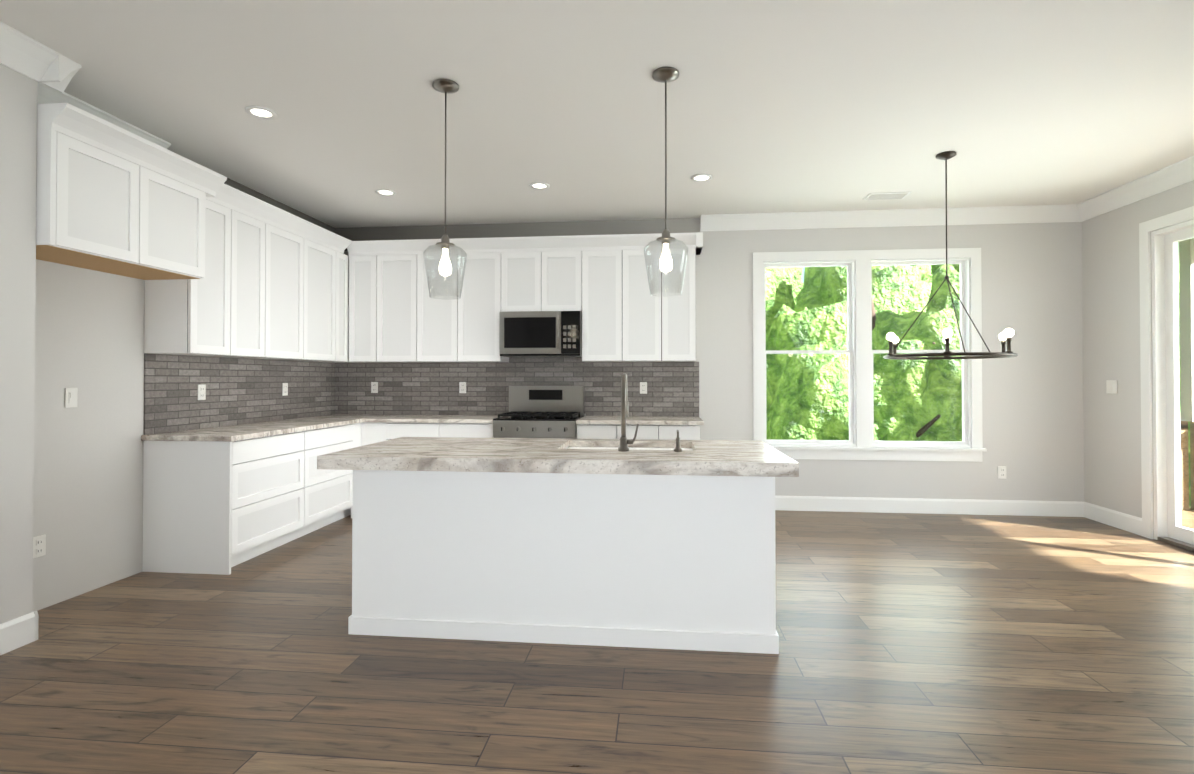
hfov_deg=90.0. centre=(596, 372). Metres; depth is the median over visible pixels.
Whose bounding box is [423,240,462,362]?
upper cabinet
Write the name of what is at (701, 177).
recessed light
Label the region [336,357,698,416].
tile backsplash
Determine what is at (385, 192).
recessed light
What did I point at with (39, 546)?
outlet
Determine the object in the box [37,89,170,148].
crown molding
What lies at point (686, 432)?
base cabinet
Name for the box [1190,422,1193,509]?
railing
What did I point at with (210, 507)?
base cabinet
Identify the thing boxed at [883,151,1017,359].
chandelier
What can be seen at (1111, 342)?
wall
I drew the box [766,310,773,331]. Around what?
tree
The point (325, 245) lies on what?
upper cabinet
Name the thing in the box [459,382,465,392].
outlet
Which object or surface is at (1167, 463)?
sliding glass door
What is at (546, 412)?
range
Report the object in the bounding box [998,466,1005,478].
outlet
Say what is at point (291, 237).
upper cabinet
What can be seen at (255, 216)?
upper cabinet
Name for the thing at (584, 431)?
base cabinet
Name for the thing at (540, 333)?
microwave
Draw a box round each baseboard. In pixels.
[0,611,38,654]
[775,496,1083,516]
[1084,502,1141,535]
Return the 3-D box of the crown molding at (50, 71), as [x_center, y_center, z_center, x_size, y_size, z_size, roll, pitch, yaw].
[-2.975,-1.531,0.282,0.115,0.135,5.571,0,-1,6]
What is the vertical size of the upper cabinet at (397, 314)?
1.185 m
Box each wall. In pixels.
[0,64,37,623]
[32,178,335,610]
[336,218,1083,501]
[1082,180,1193,538]
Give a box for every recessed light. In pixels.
[245,106,276,118]
[375,189,395,195]
[529,182,549,188]
[691,174,712,181]
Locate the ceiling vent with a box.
[863,192,910,199]
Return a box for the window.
[753,248,986,461]
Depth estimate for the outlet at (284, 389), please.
5.44 m
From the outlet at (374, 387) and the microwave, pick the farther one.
the outlet at (374, 387)
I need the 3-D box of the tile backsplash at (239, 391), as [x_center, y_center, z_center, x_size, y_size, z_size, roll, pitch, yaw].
[-2.893,0.155,5.123,0.011,0.542,2.310,0,-1,6]
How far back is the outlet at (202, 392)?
4.46 m
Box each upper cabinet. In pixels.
[36,103,151,270]
[100,147,207,282]
[144,179,239,357]
[240,195,271,358]
[269,207,311,361]
[312,227,339,362]
[340,239,350,362]
[347,240,382,362]
[348,291,360,362]
[383,240,422,362]
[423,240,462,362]
[463,237,508,361]
[507,236,582,311]
[582,232,698,361]
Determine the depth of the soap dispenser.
3.06 m
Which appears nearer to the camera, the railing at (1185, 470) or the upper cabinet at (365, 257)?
the upper cabinet at (365, 257)
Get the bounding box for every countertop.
[141,414,368,441]
[317,437,798,476]
[365,415,502,422]
[576,416,703,424]
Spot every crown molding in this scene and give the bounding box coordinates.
[0,21,80,96]
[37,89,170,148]
[700,204,1075,230]
[1068,156,1193,221]
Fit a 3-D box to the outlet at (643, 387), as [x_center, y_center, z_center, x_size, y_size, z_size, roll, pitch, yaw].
[0.464,0.152,5.956,0.072,0.115,0.010,0,-1,6]
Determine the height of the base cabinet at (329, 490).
0.871 m
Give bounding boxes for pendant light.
[424,79,466,298]
[644,67,687,296]
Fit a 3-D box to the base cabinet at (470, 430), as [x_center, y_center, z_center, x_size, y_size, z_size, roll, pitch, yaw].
[-1.178,0.905,5.824,0.519,0.871,0.618,0,-1,6]
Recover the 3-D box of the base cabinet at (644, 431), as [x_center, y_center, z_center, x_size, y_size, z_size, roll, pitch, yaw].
[0.396,0.904,5.661,0.496,0.871,0.618,0,-1,6]
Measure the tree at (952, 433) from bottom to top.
7.139 m
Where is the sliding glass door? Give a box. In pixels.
[1139,206,1193,551]
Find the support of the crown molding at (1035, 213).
attached to the wall at (1032, 394)
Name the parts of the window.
window sashes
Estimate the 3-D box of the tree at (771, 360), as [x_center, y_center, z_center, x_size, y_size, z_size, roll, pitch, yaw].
[4.798,1.642,14.363,4.637,6.521,4.468,0,-1,6]
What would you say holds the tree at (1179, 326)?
on the ground
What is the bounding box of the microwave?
[499,311,581,356]
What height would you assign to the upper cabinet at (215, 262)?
1.185 m
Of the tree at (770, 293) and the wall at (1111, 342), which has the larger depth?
the tree at (770, 293)
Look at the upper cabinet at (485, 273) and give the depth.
5.82 m
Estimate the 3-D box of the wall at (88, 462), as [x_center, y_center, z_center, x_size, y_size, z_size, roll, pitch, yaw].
[-3.024,-0.112,4.648,0.152,2.880,3.363,0,-1,6]
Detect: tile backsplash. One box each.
[144,353,335,434]
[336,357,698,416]
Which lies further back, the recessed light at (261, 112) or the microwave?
the microwave
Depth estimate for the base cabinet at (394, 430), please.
5.57 m
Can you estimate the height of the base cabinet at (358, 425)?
0.871 m
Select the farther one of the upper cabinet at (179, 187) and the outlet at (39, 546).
the upper cabinet at (179, 187)
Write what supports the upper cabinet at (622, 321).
attached to the wall at (1032, 394)
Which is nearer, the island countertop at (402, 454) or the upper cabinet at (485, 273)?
the island countertop at (402, 454)
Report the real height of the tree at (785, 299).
9.113 m
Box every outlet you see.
[33,534,45,557]
[198,384,205,399]
[282,383,287,395]
[371,382,377,392]
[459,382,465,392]
[640,382,646,393]
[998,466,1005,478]
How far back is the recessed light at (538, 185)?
4.93 m
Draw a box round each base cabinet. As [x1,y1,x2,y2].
[142,430,307,574]
[308,423,355,532]
[356,423,360,446]
[361,422,386,445]
[387,423,446,439]
[447,423,493,437]
[577,424,626,438]
[627,425,666,439]
[667,425,699,439]
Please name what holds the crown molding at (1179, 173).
attached to the wall at (1111, 342)
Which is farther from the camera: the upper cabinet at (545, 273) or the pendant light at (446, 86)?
the upper cabinet at (545, 273)
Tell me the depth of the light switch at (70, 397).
3.47 m
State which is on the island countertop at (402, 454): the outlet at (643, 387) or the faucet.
the faucet
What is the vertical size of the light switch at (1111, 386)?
0.115 m
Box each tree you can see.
[765,268,775,411]
[766,264,961,440]
[766,265,910,333]
[766,304,834,439]
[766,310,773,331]
[770,267,803,316]
[910,264,958,281]
[924,417,961,440]
[928,438,951,440]
[1178,242,1189,444]
[1179,317,1190,507]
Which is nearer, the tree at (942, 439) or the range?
the range
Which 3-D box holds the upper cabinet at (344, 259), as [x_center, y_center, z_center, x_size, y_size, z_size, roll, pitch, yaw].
[-2.661,-0.703,5.825,0.328,1.185,0.282,0,-1,6]
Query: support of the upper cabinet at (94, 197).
attached to the wall at (88, 462)
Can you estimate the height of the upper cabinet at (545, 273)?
0.706 m
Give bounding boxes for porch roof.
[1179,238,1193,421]
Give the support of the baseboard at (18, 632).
attached to the wall at (18, 140)
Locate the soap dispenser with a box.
[674,430,681,451]
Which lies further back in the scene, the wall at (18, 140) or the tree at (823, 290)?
the tree at (823, 290)
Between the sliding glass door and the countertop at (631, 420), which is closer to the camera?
the sliding glass door
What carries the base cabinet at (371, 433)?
on the floor
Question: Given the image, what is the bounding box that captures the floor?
[0,510,1193,773]
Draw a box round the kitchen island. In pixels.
[345,445,778,653]
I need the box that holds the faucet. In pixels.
[618,373,638,450]
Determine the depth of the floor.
2.56 m
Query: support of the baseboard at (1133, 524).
attached to the wall at (1111, 342)
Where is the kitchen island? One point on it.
(652, 543)
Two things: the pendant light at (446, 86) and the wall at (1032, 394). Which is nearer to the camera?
the pendant light at (446, 86)
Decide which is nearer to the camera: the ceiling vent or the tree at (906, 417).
the ceiling vent
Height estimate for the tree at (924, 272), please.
10.874 m
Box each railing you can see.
[1180,421,1188,509]
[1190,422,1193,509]
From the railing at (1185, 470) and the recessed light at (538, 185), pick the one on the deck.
the railing at (1185, 470)
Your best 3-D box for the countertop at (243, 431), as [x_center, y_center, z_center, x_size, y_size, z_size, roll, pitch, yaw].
[-2.575,0.444,5.094,0.647,0.035,2.368,0,-1,6]
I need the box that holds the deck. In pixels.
[1181,508,1193,528]
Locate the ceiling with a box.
[0,0,1193,227]
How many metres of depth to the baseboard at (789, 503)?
5.67 m
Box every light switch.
[65,388,77,407]
[1106,380,1116,393]
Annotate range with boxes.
[493,386,583,438]
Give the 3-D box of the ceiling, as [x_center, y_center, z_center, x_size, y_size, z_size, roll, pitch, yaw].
[0.419,-1.635,1.565,7.640,0.100,9.120,0,-1,6]
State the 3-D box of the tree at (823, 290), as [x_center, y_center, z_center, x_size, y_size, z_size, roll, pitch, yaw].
[6.504,0.497,16.082,4.588,8.331,3.537,0,-1,6]
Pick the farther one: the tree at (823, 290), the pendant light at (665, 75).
the tree at (823, 290)
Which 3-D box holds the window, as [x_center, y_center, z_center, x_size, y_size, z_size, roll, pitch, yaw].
[2.589,-0.170,5.806,2.151,2.020,0.195,0,-1,6]
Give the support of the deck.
on the ground
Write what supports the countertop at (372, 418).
on the base cabinet at (394, 430)
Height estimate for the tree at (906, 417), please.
7.252 m
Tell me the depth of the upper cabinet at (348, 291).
6.01 m
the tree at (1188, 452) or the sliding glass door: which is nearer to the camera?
the sliding glass door

